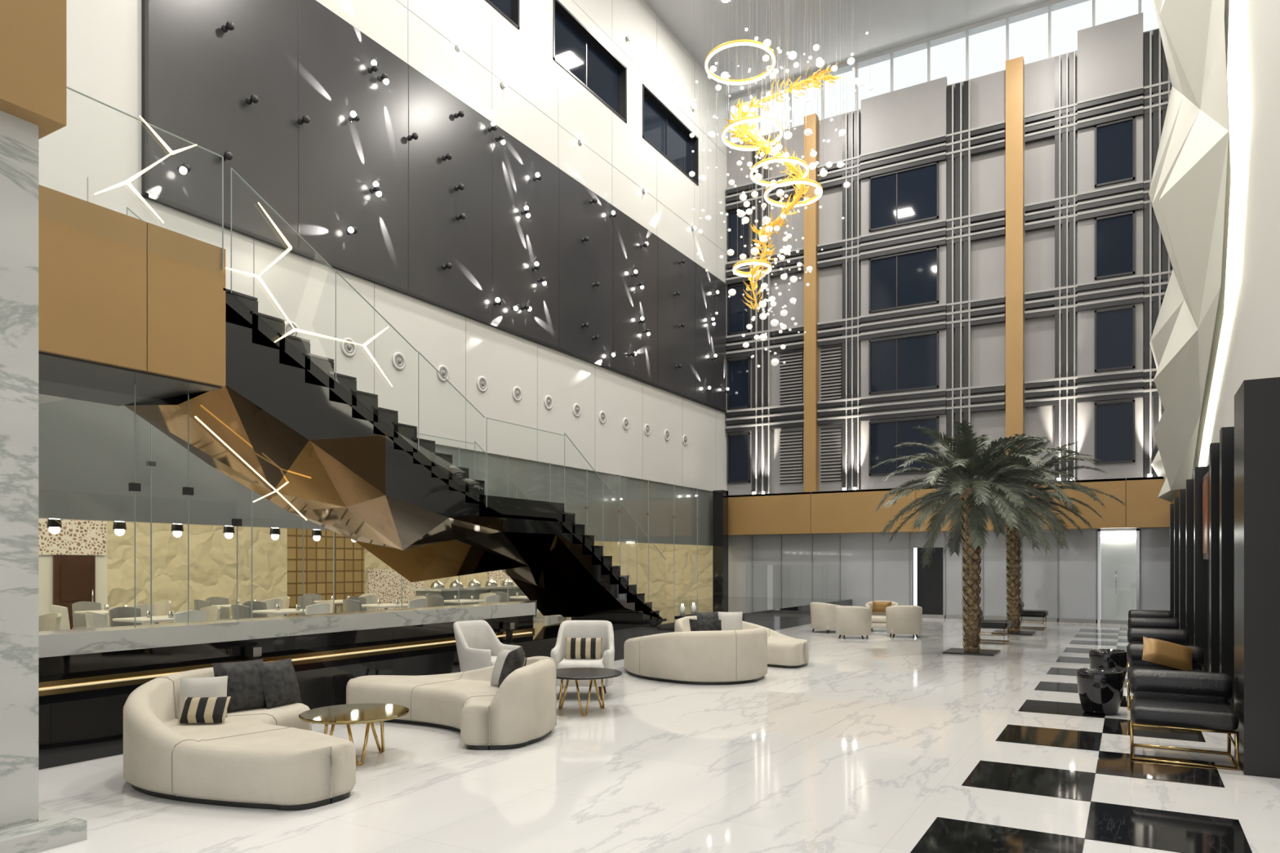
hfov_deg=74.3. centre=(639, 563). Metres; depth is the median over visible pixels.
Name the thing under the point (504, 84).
light fixture
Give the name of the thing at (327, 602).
dining chair
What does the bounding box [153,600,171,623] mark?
dining chair
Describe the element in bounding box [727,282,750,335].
window
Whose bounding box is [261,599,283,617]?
dining chair
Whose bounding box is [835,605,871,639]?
barrel chair
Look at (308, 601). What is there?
dining chair
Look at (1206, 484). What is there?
framed artwork
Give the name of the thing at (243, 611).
dining chair
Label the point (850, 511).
trim band
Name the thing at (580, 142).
light fixture
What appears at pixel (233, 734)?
curved sofa
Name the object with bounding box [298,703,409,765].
coffee table
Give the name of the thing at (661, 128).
window
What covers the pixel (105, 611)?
dining table
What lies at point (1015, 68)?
trim
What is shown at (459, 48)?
light fixture
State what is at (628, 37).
light fixture
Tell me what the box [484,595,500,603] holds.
dining chair
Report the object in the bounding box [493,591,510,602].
dining chair
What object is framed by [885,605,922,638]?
barrel chair
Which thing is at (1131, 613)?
leather lounge chair
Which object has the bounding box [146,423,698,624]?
window
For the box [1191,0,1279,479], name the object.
wall
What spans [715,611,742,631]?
cushion
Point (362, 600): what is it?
dining chair
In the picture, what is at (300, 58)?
panel
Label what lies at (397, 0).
trim
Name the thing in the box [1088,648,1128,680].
round side table
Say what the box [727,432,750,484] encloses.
window
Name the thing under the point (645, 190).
light fixture
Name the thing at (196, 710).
cushion
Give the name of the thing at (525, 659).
cushion
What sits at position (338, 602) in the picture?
dining table
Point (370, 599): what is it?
dining chair
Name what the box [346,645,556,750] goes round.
curved sofa
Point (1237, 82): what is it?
led strip
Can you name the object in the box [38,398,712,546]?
wall
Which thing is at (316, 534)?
pendant lamp
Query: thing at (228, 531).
pendant lamp
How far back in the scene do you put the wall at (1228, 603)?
6.49 m
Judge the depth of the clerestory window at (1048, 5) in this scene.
24.61 m
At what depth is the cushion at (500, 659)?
8.34 m
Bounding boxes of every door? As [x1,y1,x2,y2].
[53,555,95,629]
[1097,528,1139,623]
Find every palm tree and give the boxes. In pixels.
[868,419,1091,656]
[920,433,1127,635]
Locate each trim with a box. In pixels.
[87,0,727,461]
[804,56,1024,492]
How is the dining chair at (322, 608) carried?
on the floor at (861, 747)
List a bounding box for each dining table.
[74,604,128,614]
[112,610,173,624]
[213,600,256,608]
[252,604,305,616]
[314,595,350,613]
[361,599,408,609]
[444,595,484,604]
[510,592,528,600]
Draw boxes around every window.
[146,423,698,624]
[485,0,519,29]
[552,0,626,123]
[642,83,698,185]
[727,0,1159,143]
[727,206,749,261]
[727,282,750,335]
[727,357,750,409]
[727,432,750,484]
[868,161,938,231]
[868,246,938,313]
[868,331,938,394]
[868,416,938,475]
[1094,116,1134,187]
[1094,211,1134,279]
[1094,305,1134,372]
[1094,400,1134,464]
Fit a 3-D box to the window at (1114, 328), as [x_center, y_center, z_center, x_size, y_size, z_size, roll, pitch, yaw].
[12.353,-5.830,21.993,0.920,1.600,0.065,0,0,30]
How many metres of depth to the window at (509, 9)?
18.24 m
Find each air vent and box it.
[779,350,803,405]
[779,430,803,484]
[820,345,841,401]
[820,426,841,482]
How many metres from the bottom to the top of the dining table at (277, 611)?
0.880 m
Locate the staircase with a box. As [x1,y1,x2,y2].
[124,167,666,622]
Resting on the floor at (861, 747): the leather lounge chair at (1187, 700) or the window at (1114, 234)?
the leather lounge chair at (1187, 700)
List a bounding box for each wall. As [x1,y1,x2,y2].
[38,0,726,491]
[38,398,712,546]
[38,521,487,626]
[594,528,1169,624]
[726,28,1173,495]
[1169,377,1279,778]
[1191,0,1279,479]
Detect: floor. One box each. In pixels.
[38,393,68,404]
[38,617,1279,852]
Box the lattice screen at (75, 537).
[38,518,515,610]
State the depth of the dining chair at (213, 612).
13.45 m
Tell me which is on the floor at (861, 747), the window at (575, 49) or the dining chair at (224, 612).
the dining chair at (224, 612)
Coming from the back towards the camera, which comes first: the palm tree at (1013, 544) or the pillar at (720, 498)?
the pillar at (720, 498)
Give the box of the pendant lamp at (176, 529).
[170,524,183,537]
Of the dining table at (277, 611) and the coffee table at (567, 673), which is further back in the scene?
the dining table at (277, 611)
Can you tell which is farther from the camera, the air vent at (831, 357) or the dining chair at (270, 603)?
the air vent at (831, 357)
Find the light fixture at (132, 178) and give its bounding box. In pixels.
[66,86,392,386]
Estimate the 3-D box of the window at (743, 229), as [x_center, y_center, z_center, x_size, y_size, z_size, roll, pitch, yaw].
[3.213,-10.690,27.462,0.780,1.600,0.065,0,0,30]
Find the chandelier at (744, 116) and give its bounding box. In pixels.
[688,0,883,367]
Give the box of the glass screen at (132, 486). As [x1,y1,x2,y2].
[128,384,303,626]
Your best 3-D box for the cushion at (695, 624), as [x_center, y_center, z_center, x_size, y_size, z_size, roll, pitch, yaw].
[0.922,1.000,11.745,0.460,0.460,0.160,0,17,20]
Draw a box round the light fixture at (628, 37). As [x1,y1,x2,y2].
[626,35,631,41]
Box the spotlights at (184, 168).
[177,21,728,393]
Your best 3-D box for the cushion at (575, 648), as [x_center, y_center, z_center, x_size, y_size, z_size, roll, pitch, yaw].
[-0.682,1.030,10.194,0.440,0.260,0.120,0,-14,2]
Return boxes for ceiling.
[643,0,1088,107]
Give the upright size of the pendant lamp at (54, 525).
1.895 m
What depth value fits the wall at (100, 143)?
17.79 m
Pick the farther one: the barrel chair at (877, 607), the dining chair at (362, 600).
the barrel chair at (877, 607)
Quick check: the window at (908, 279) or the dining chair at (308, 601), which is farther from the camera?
the window at (908, 279)
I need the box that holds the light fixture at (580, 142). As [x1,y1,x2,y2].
[577,139,584,145]
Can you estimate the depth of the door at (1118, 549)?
22.66 m
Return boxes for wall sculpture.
[1148,0,1228,502]
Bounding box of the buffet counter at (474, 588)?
[409,577,529,605]
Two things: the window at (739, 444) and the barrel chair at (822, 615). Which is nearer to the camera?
the barrel chair at (822, 615)
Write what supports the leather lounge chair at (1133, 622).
on the floor at (861, 747)
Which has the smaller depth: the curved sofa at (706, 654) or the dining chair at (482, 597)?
the curved sofa at (706, 654)
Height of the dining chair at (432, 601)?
0.920 m
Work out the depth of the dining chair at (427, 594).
19.09 m
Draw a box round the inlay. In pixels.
[910,627,1252,852]
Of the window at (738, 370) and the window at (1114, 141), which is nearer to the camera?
the window at (1114, 141)
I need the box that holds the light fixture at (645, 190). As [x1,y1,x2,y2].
[642,188,648,193]
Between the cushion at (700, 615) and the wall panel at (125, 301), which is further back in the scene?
the cushion at (700, 615)
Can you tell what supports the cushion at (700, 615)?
on the curved sofa at (784, 651)
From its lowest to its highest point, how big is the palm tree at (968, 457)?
4.018 m
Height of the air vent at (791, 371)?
1.649 m
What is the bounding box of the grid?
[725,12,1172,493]
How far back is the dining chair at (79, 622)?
14.90 m
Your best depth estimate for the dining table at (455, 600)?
18.45 m
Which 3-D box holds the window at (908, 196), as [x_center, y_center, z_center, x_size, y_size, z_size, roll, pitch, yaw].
[7.696,-10.690,24.697,1.990,1.600,0.065,0,0,30]
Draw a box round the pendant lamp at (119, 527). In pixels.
[112,521,126,535]
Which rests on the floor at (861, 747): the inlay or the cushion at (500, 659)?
the inlay
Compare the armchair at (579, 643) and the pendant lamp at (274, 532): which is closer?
the armchair at (579, 643)
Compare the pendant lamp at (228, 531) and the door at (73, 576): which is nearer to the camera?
the pendant lamp at (228, 531)
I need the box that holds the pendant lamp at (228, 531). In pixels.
[222,526,235,538]
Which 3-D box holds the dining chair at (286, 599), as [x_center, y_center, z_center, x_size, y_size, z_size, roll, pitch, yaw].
[-7.399,1.141,17.129,0.460,0.920,0.540,0,0,30]
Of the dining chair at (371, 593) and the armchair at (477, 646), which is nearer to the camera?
the armchair at (477, 646)
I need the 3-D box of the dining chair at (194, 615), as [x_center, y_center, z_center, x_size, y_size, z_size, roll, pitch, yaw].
[-6.627,1.141,12.289,0.538,0.920,0.460,0,0,30]
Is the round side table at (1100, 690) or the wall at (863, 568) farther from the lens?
the wall at (863, 568)
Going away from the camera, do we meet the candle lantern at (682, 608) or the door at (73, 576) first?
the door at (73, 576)
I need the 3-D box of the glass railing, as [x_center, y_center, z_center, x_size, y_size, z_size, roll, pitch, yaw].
[4.171,0.575,21.962,0.008,1.050,7.186,0,0,30]
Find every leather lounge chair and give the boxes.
[978,609,1011,644]
[1019,600,1048,630]
[1126,636,1204,710]
[1127,627,1189,664]
[1128,609,1172,618]
[1128,617,1179,644]
[1128,668,1239,770]
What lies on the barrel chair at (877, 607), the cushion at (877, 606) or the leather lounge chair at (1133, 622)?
the cushion at (877, 606)
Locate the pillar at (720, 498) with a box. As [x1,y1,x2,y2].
[712,489,728,598]
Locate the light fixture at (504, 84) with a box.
[500,81,507,88]
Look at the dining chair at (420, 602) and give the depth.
16.11 m
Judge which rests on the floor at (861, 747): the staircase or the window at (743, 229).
the staircase
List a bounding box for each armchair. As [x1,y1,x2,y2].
[453,620,520,671]
[550,620,614,700]
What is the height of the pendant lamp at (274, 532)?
1.895 m
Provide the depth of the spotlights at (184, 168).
16.45 m
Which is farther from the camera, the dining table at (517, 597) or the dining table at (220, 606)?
the dining table at (517, 597)
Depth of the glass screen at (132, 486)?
8.71 m
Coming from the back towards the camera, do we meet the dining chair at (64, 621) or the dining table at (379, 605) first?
the dining table at (379, 605)
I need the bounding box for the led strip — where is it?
[1198,0,1250,466]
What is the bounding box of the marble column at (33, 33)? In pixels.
[0,0,87,852]
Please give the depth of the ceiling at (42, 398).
9.77 m
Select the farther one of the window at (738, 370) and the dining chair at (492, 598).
the window at (738, 370)
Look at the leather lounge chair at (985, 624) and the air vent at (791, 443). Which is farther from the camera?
the air vent at (791, 443)
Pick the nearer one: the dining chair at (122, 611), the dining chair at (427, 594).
the dining chair at (122, 611)
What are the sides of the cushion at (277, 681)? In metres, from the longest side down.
0.400 x 0.400 x 0.140 m
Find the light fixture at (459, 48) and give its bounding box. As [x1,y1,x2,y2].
[454,44,462,52]
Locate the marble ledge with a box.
[38,600,537,657]
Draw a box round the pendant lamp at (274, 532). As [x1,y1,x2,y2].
[269,528,280,539]
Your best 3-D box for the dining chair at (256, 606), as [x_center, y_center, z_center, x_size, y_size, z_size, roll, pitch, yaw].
[-6.767,1.141,15.030,0.538,0.920,0.460,0,0,30]
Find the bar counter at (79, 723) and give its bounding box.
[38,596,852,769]
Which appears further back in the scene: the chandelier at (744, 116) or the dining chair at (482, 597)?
the dining chair at (482, 597)
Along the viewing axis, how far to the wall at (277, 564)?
18.24 m
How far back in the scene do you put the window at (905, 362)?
24.70 m
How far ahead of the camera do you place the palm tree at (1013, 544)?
18.94 m
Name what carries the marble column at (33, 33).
on the floor at (861, 747)
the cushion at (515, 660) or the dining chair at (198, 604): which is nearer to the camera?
the cushion at (515, 660)
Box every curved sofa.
[123,657,355,810]
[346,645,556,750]
[623,619,767,684]
[674,611,808,668]
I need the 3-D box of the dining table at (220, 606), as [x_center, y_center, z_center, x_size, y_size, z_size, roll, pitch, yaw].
[-7.750,1.160,16.526,0.840,0.880,0.840,0,0,30]
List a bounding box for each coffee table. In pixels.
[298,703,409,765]
[556,667,622,715]
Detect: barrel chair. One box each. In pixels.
[809,602,839,633]
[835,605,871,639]
[865,600,898,630]
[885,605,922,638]
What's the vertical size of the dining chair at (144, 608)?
0.920 m
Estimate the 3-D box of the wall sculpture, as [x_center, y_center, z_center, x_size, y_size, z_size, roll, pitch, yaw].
[10.222,-8.390,16.151,0.740,13.780,12.000,0,0,30]
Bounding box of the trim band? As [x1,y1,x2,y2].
[728,476,1184,535]
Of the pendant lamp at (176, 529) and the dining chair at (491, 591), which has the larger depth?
the dining chair at (491, 591)
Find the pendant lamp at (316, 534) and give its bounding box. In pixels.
[311,529,321,541]
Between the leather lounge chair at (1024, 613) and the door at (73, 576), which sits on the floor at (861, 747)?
the leather lounge chair at (1024, 613)
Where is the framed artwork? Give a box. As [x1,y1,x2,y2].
[1202,471,1209,559]
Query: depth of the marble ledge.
9.10 m
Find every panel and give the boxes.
[38,184,225,406]
[141,0,726,413]
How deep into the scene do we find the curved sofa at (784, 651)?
13.33 m
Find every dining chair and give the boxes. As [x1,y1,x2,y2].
[38,613,61,631]
[48,604,70,630]
[71,601,109,629]
[84,611,108,628]
[108,606,142,626]
[126,604,155,625]
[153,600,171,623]
[173,610,206,622]
[193,600,211,610]
[200,605,220,621]
[205,596,231,620]
[231,604,251,619]
[241,600,266,617]
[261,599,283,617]
[273,595,289,616]
[297,595,314,615]
[303,593,321,604]
[305,603,330,614]
[315,600,335,613]
[342,599,361,612]
[346,596,366,611]
[360,592,377,610]
[360,595,374,610]
[407,598,426,608]
[408,595,426,600]
[425,593,441,596]
[426,595,444,607]
[479,592,496,604]
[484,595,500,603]
[489,590,502,592]
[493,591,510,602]
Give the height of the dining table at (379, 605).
0.880 m
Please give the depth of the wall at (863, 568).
25.35 m
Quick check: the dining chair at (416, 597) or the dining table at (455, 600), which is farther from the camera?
the dining table at (455, 600)
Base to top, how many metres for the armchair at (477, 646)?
0.883 m
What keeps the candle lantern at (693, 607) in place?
on the floor at (861, 747)
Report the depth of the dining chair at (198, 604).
15.67 m
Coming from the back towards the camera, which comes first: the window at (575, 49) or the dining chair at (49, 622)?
the window at (575, 49)
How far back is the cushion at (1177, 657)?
9.19 m
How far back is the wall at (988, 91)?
23.74 m
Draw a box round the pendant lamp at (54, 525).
[46,519,62,533]
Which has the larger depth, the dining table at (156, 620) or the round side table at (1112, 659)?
the dining table at (156, 620)
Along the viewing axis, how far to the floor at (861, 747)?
6.38 m
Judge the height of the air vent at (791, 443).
1.647 m
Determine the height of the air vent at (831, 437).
1.647 m
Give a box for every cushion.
[177,696,231,724]
[178,675,227,719]
[212,658,266,712]
[256,657,302,709]
[490,648,511,685]
[497,645,524,688]
[523,653,526,666]
[564,637,601,659]
[688,619,721,631]
[695,611,719,620]
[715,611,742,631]
[871,601,891,612]
[1142,636,1193,671]
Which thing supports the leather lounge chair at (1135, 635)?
on the floor at (861, 747)
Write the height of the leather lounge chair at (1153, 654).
0.781 m
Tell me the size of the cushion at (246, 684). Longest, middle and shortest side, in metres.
0.420 x 0.420 x 0.150 m
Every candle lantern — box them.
[674,604,690,617]
[685,603,696,616]
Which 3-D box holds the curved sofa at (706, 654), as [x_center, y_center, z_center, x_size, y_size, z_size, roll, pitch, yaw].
[0.591,1.190,11.983,2.352,0.820,1.493,0,0,30]
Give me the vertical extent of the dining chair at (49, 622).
0.920 m
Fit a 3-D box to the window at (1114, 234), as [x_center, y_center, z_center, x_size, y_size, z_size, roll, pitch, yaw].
[12.353,-8.260,21.993,0.920,1.600,0.065,0,0,30]
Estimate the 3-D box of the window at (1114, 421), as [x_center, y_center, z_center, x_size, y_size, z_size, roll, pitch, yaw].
[12.353,-3.400,21.993,0.920,1.600,0.065,0,0,30]
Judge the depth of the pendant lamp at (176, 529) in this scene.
13.27 m
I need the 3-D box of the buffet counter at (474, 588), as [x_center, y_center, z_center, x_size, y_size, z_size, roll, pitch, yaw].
[-3.945,1.000,21.486,1.000,1.200,4.200,0,0,30]
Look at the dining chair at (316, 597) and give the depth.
18.93 m
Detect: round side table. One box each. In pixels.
[1076,667,1124,715]
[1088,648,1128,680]
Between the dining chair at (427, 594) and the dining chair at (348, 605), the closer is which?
the dining chair at (348, 605)

